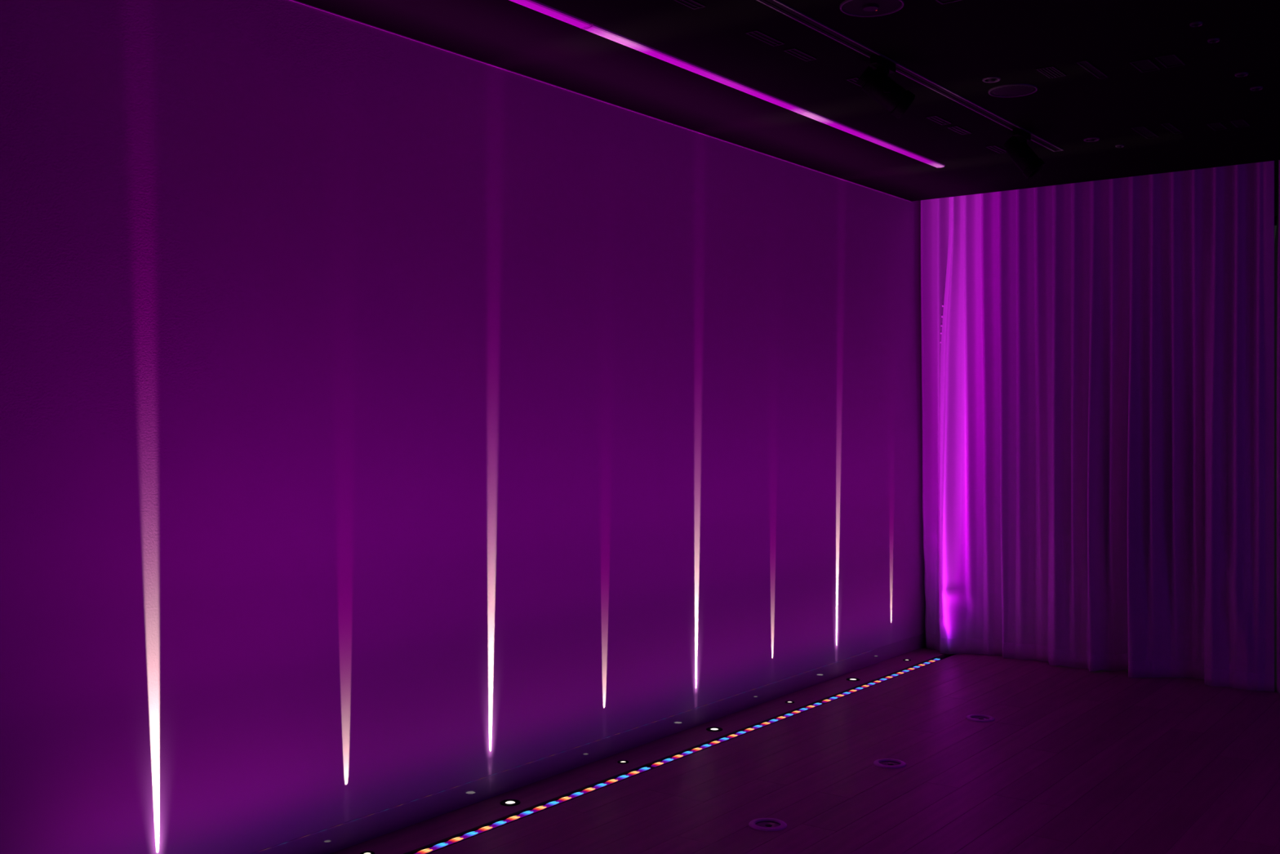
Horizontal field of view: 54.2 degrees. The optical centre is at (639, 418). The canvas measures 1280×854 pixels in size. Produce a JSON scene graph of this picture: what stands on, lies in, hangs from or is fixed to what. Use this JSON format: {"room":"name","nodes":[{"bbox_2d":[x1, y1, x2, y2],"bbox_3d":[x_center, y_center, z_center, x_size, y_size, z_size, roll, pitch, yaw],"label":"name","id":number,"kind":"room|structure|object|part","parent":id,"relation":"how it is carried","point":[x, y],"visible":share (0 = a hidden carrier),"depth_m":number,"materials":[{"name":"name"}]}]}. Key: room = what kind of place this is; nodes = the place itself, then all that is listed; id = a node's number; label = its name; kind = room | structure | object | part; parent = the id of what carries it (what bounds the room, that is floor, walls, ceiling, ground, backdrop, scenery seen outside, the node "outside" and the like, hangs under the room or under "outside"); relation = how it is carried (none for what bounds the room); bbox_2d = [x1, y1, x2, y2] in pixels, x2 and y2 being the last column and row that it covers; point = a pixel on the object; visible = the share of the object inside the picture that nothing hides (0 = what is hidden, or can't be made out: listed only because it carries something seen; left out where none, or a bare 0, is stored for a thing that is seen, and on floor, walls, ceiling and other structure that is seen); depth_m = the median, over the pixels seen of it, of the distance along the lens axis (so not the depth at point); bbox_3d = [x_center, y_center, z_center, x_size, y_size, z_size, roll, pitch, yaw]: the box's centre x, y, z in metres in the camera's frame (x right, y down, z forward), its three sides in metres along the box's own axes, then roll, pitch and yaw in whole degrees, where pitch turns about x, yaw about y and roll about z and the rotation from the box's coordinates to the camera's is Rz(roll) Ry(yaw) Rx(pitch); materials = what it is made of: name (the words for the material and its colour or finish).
{"room":"event venue","nodes":[
{"label":"event venue","id":0,"kind":"room"},
{"bbox_2d":[0,0,925,853],"bbox_3d":[-0.899,-0.050,4.834,0.120,3.200,9.650,0,0,37],"label":"wall","id":1,"kind":"structure","parent":0,"point":[388,420],"depth_m":4.64,"materials":[{"name":"purple paint"}]},
{"bbox_2d":[250,632,925,853],"bbox_3d":[-0.851,1.504,4.797,0.002,0.092,9.650,0,0,37],"label":"baseboard","id":2,"kind":"structure","parent":1,"relation":"attached to","point":[344,835],"depth_m":5.43,"materials":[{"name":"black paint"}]},
{"bbox_2d":[290,0,911,201],"bbox_3d":[-0.969,-1.448,4.639,0.004,0.004,9.255,0,0,37],"label":"trim","id":3,"kind":"structure","parent":1,"relation":"attached to","point":[291,0],"depth_m":5.43,"materials":[{"name":"grey"}]},
{"bbox_2d":[294,0,1279,201],"bbox_3d":[1.429,-1.550,2.838,6.000,0.200,9.255,0,0,37],"label":"ceiling","id":4,"kind":"structure","parent":0,"point":[956,46],"depth_m":5.18,"materials":[{"name":"black"}]},
{"bbox_2d":[509,0,591,28],"bbox_3d":[-0.678,-1.443,3.958,0.053,0.014,1.596,0,0,37],"label":"recessed light","id":5,"kind":"object","parent":4,"relation":"in","point":[534,5],"visible":1,"depth_m":4.44,"materials":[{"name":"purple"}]},
{"bbox_2d":[674,0,706,9],"bbox_3d":[0.149,-1.448,4.318,0.050,0.005,0.205,0,0,37],"label":"ceiling vent","id":6,"kind":"object","parent":4,"relation":"in","point":[693,4],"visible":1,"depth_m":4.36,"materials":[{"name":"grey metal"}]},
{"bbox_3d":[0.149,-1.447,4.318,0.004,0.004,0.193,0,0,37],"label":"blade","id":7,"kind":"part","parent":6,"relation":"part of","materials":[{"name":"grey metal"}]},
{"bbox_2d":[582,23,807,113],"bbox_3d":[0.285,-1.443,5.241,0.053,0.014,1.596,0,0,37],"label":"recessed light","id":8,"kind":"object","parent":4,"relation":"in","point":[593,28],"visible":1,"depth_m":5.12,"materials":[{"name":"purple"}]},
{"bbox_2d":[745,29,784,46],"bbox_3d":[0.477,-1.448,4.754,0.050,0.005,0.205,0,0,37],"label":"ceiling vent","id":9,"kind":"object","parent":4,"relation":"in","point":[757,34],"visible":1,"depth_m":4.75,"materials":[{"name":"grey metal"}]},
{"bbox_3d":[0.477,-1.447,4.754,0.004,0.004,0.193,0,0,37],"label":"blade","id":10,"kind":"part","parent":9,"relation":"part of","materials":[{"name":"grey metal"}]},
{"bbox_2d":[783,47,817,61],"bbox_3d":[0.637,-1.448,4.968,0.050,0.005,0.180,0,0,37],"label":"ceiling vent","id":11,"kind":"object","parent":4,"relation":"in","point":[794,51],"visible":1,"depth_m":4.97,"materials":[{"name":"grey metal"}]},
{"bbox_3d":[0.637,-1.447,4.968,0.004,0.004,0.168,0,0,37],"label":"blade","id":12,"kind":"part","parent":11,"relation":"part of","materials":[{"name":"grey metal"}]},
{"bbox_2d":[845,76,862,86],"bbox_3d":[0.956,-1.448,5.392,0.050,0.005,0.190,0,0,37],"label":"ceiling vent","id":13,"kind":"object","parent":4,"relation":"in","point":[854,80],"visible":0.46,"depth_m":5.34,"materials":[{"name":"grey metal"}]},
{"bbox_2d":[839,0,904,17],"bbox_3d":[0.812,-1.444,4.380,0.224,0.012,0.224,0,0,37],"label":"ceiling speaker","id":14,"kind":"object","parent":4,"relation":"in","point":[860,8],"visible":1,"depth_m":4.39,"materials":[{"name":"grey plastic"}]},
{"bbox_2d":[799,109,945,168],"bbox_3d":[1.241,-1.443,6.514,0.053,0.014,1.596,0,0,37],"label":"recessed light","id":15,"kind":"object","parent":4,"relation":"in","point":[811,114],"visible":1,"depth_m":6.42,"materials":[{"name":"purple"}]},
{"bbox_2d":[756,0,1063,151],"bbox_3d":[0.533,-1.447,4.446,0.052,0.006,5.751,0,0,37],"label":"track","id":16,"kind":"object","parent":4,"relation":"attached to","point":[776,5],"visible":1,"depth_m":5.17,"materials":[{"name":"metal"}]},
{"bbox_2d":[856,54,915,118],"bbox_3d":[0.998,-1.333,5.055,0.236,0.226,0.142,0,0,-15],"label":"track spotlight","id":17,"kind":"object","parent":16,"relation":"attached to","point":[876,83],"visible":1,"depth_m":5.02,"materials":[{"name":"black paint"}]},
{"bbox_2d":[856,66,874,87],"bbox_3d":[0.912,-1.385,5.058,0.070,0.083,0.083,0,0,-5],"label":"spotlight","id":18,"kind":"object","parent":17,"relation":"in","point":[867,78],"depth_m":5.03,"materials":[{"name":"black paint"}]},
{"bbox_2d":[1003,128,1044,178],"bbox_3d":[1.944,-1.331,6.314,0.194,0.230,0.160,0,0,-11],"label":"track spotlight","id":19,"kind":"object","parent":16,"relation":"attached to","point":[1016,147],"visible":1,"depth_m":6.28,"materials":[{"name":"black paint"}]},
{"bbox_2d":[925,115,951,124],"bbox_3d":[1.449,-1.448,6.059,0.050,0.005,0.190,0,0,37],"label":"ceiling vent","id":20,"kind":"object","parent":4,"relation":"in","point":[935,118],"visible":1,"depth_m":6.05,"materials":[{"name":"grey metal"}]},
{"bbox_2d":[946,125,971,134],"bbox_3d":[1.602,-1.448,6.269,0.050,0.005,0.190,0,0,37],"label":"ceiling vent","id":21,"kind":"object","parent":4,"relation":"in","point":[957,129],"visible":1,"depth_m":6.27,"materials":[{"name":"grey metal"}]},
{"bbox_2d":[982,76,1000,83],"bbox_3d":[1.500,-1.443,5.333,0.076,0.014,0.076,0,0,37],"label":"ceiling sensor","id":22,"kind":"object","parent":4,"relation":"attached to","point":[989,79],"visible":1,"depth_m":5.32,"materials":[{"name":"grey plastic"}]},
{"bbox_2d":[985,145,1006,153],"bbox_3d":[1.918,-1.448,6.713,0.050,0.005,0.200,0,0,37],"label":"ceiling vent","id":23,"kind":"object","parent":4,"relation":"in","point":[994,148],"visible":0.86,"depth_m":6.71,"materials":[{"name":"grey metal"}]},
{"bbox_2d":[987,83,1037,97],"bbox_3d":[1.644,-1.446,5.513,0.210,0.007,0.210,0,0,37],"label":"ceiling speaker","id":24,"kind":"object","parent":4,"relation":"attached to","point":[1017,90],"visible":1,"depth_m":5.50,"materials":[{"name":"grey"}]},
{"bbox_2d":[1035,65,1066,78],"bbox_3d":[1.717,-1.448,5.220,0.070,0.005,0.170,0,0,37],"label":"ceiling vent","id":25,"kind":"object","parent":4,"relation":"in","point":[1051,72],"visible":1,"depth_m":5.21,"materials":[{"name":"grey metal"}]},
{"bbox_3d":[1.700,-1.447,5.233,0.004,0.004,0.158,0,0,37],"label":"blade","id":26,"kind":"part","parent":25,"relation":"part of","materials":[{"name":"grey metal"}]},
{"bbox_3d":[1.711,-1.447,5.224,0.004,0.004,0.158,0,0,37],"label":"blade","id":27,"kind":"part","parent":25,"relation":"part of","materials":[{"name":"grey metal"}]},
{"bbox_3d":[1.723,-1.447,5.216,0.004,0.004,0.158,0,0,37],"label":"blade","id":28,"kind":"part","parent":25,"relation":"part of","materials":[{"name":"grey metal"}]},
{"bbox_2d":[1083,137,1099,142],"bbox_3d":[2.340,-1.443,6.478,0.080,0.014,0.080,0,0,37],"label":"ceiling sensor","id":29,"kind":"object","parent":4,"relation":"attached to","point":[1090,139],"visible":1,"depth_m":6.46,"materials":[{"name":"grey"}]},
{"bbox_2d":[1075,59,1108,78],"bbox_3d":[1.876,-1.448,5.182,0.040,0.005,0.300,0,0,37],"label":"ceiling vent","id":30,"kind":"object","parent":4,"relation":"in","point":[1085,64],"visible":1,"depth_m":5.18,"materials":[{"name":"grey metal"}]},
{"bbox_2d":[1115,144,1124,147],"bbox_3d":[2.545,-1.443,6.630,0.044,0.014,0.044,0,0,37],"label":"ceiling sensor","id":31,"kind":"object","parent":4,"relation":"attached to","point":[1117,145],"visible":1,"depth_m":6.62,"materials":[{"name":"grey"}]},
{"bbox_2d":[1128,58,1160,72],"bbox_3d":[2.070,-1.448,5.124,0.075,0.005,0.180,0,0,37],"label":"ceiling vent","id":32,"kind":"object","parent":4,"relation":"in","point":[1145,64],"visible":1,"depth_m":5.13,"materials":[{"name":"grey metal"}]},
{"bbox_2d":[1130,125,1159,138],"bbox_3d":[2.554,-1.448,6.317,0.060,0.005,0.290,0,0,37],"label":"ceiling vent","id":33,"kind":"object","parent":4,"relation":"in","point":[1143,131],"visible":1,"depth_m":6.31,"materials":[{"name":"grey metal"}]},
{"bbox_2d":[1154,53,1185,67],"bbox_3d":[2.144,-1.448,5.056,0.075,0.005,0.180,0,0,37],"label":"ceiling vent","id":34,"kind":"object","parent":4,"relation":"in","point":[1169,60],"visible":1,"depth_m":5.06,"materials":[{"name":"grey metal"}]},
{"bbox_2d":[1160,122,1182,133],"bbox_3d":[2.649,-1.448,6.227,0.040,0.005,0.260,0,0,37],"label":"ceiling vent","id":35,"kind":"object","parent":4,"relation":"in","point":[1168,126],"visible":1,"depth_m":6.22,"materials":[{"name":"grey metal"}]},
{"bbox_2d":[1189,21,1202,26],"bbox_3d":[2.040,-1.443,4.584,0.044,0.014,0.044,0,0,37],"label":"ceiling sensor","id":36,"kind":"object","parent":4,"relation":"attached to","point":[1197,24],"visible":1,"depth_m":4.58,"materials":[{"name":"grey"}]},
{"bbox_2d":[1207,37,1219,43],"bbox_3d":[2.194,-1.443,4.781,0.044,0.014,0.044,0,0,37],"label":"ceiling sensor","id":37,"kind":"object","parent":4,"relation":"attached to","point":[1215,40],"visible":1,"depth_m":4.77,"materials":[{"name":"grey"}]},
{"bbox_2d":[1234,71,1248,77],"bbox_3d":[2.529,-1.443,5.255,0.052,0.014,0.052,0,0,37],"label":"ceiling sensor","id":38,"kind":"object","parent":4,"relation":"attached to","point":[1242,73],"visible":1,"depth_m":5.25,"materials":[{"name":"grey"}]},
{"bbox_2d":[329,646,1279,853],"bbox_3d":[1.583,1.600,3.044,6.240,0.100,9.770,0,0,37],"label":"floor","id":39,"kind":"structure","parent":0,"point":[1070,760],"depth_m":5.39,"materials":[{"name":"black wood"}]},
{"bbox_2d":[360,850,374,853],"bbox_3d":[-0.972,1.548,4.453,0.052,0.003,0.052,0,0,37],"label":"uplight","id":40,"kind":"object","parent":39,"relation":"on","point":[366,851],"visible":1,"depth_m":4.46,"materials":[{"name":"black paint"}]},
{"bbox_2d":[500,799,520,805],"bbox_3d":[-0.524,1.548,5.046,0.082,0.004,0.082,0,0,37],"label":"uplight","id":41,"kind":"object","parent":39,"relation":"on","point":[507,802],"visible":1,"depth_m":5.04,"materials":[{"name":"black paint"}]},
{"bbox_2d":[403,764,657,853],"bbox_3d":[-0.424,1.559,4.955,0.068,0.020,1.575,0,0,37],"label":"led strip","id":42,"kind":"object","parent":39,"relation":"on","point":[492,824],"visible":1,"depth_m":4.93,"materials":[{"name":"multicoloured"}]},
{"bbox_2d":[617,760,628,763],"bbox_3d":[-0.076,1.548,5.645,0.052,0.003,0.052,0,0,37],"label":"uplight","id":43,"kind":"object","parent":39,"relation":"on","point":[619,761],"visible":1,"depth_m":5.64,"materials":[{"name":"black paint"}]},
{"bbox_2d":[706,726,722,731],"bbox_3d":[0.371,1.548,6.237,0.082,0.004,0.082,0,0,37],"label":"uplight","id":44,"kind":"object","parent":39,"relation":"on","point":[711,728],"visible":1,"depth_m":6.23,"materials":[{"name":"black paint"}]},
{"bbox_2d":[645,701,826,767],"bbox_3d":[0.523,1.559,6.216,0.068,0.020,1.575,0,0,37],"label":"led strip","id":45,"kind":"object","parent":39,"relation":"on","point":[686,752],"visible":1,"depth_m":6.12,"materials":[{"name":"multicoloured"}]},
{"bbox_2d":[748,817,786,831],"bbox_3d":[0.488,1.546,4.771,0.146,0.008,0.146,0,0,37],"label":"spotlight","id":46,"kind":"object","parent":39,"relation":"on","point":[759,824],"visible":1,"depth_m":4.77,"materials":[{"name":"white"}]},
{"bbox_3d":[0.488,1.549,4.771,0.097,0.001,0.097,0,0,37],"label":"glass","id":47,"kind":"part","parent":46,"relation":"part of","materials":[{"name":"grey"}]},
{"bbox_2d":[846,677,860,680],"bbox_3d":[1.267,1.548,7.429,0.082,0.004,0.082,0,0,37],"label":"uplight","id":48,"kind":"object","parent":39,"relation":"on","point":[848,678],"visible":1,"depth_m":7.42,"materials":[{"name":"black paint"}]},
{"bbox_2d":[816,657,944,703],"bbox_3d":[1.471,1.559,7.479,0.068,0.020,1.575,0,0,37],"label":"led strip","id":49,"kind":"object","parent":39,"relation":"on","point":[890,676],"visible":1,"depth_m":7.39,"materials":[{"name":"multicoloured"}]},
{"bbox_2d":[873,758,906,768],"bbox_3d":[1.122,1.546,5.615,0.146,0.008,0.146,0,0,37],"label":"spotlight","id":50,"kind":"object","parent":39,"relation":"on","point":[882,762],"visible":1,"depth_m":5.61,"materials":[{"name":"white"}]},
{"bbox_3d":[1.122,1.549,5.615,0.097,0.001,0.097,0,0,37],"label":"glass","id":51,"kind":"part","parent":50,"relation":"part of","materials":[{"name":"grey"}]},
{"bbox_2d":[965,714,995,721],"bbox_3d":[1.760,1.546,6.465,0.146,0.008,0.146,0,0,37],"label":"spotlight","id":52,"kind":"object","parent":39,"relation":"on","point":[976,717],"visible":1,"depth_m":6.46,"materials":[{"name":"white"}]},
{"bbox_3d":[1.760,1.549,6.465,0.097,0.001,0.097,0,0,37],"label":"glass","id":53,"kind":"part","parent":52,"relation":"part of","materials":[{"name":"grey"}]},
{"bbox_2d":[1274,160,1277,216],"bbox_3d":[4.481,-0.050,6.902,6.240,3.200,0.120,0,0,37],"label":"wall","id":54,"kind":"structure","parent":0,"point":[1275,162],"depth_m":7.38,"materials":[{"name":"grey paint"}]},
{"bbox_2d":[1274,215,1277,226],"bbox_3d":[4.455,0.175,6.909,4.450,2.750,0.060,0,0,37],"label":"window","id":55,"kind":"structure","parent":54,"relation":"in","point":[1275,217],"depth_m":7.40,"materials":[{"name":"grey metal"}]},
{"bbox_3d":[4.363,-1.630,6.744,6.000,0.040,0.515,0,0,37],"label":"ceiling","id":56,"kind":"structure","parent":0,"visible":0},
{"bbox_2d":[920,197,949,650],"bbox_3d":[1.986,-0.028,8.363,0.220,3.154,0.133,0,0,37],"label":"wall","id":57,"kind":"structure","parent":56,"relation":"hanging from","point":[935,213],"depth_m":8.40,"materials":[{"name":"white paint"}]},
{"bbox_2d":[938,160,1274,691],"bbox_3d":[2.812,-0.028,7.710,2.001,3.154,0.264,0,0,37],"label":"curtain","id":58,"kind":"object","parent":56,"relation":"hanging from","point":[1107,397],"visible":0.97,"depth_m":7.66,"materials":[{"name":"white fabric"}]},
{"bbox_2d":[1274,160,1279,693],"bbox_3d":[5.114,-0.028,5.985,3.811,3.154,0.154,0,0,37],"label":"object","id":59,"kind":"object","parent":56,"relation":"hanging from","point":[1277,242],"visible":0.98,"depth_m":7.09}
]}

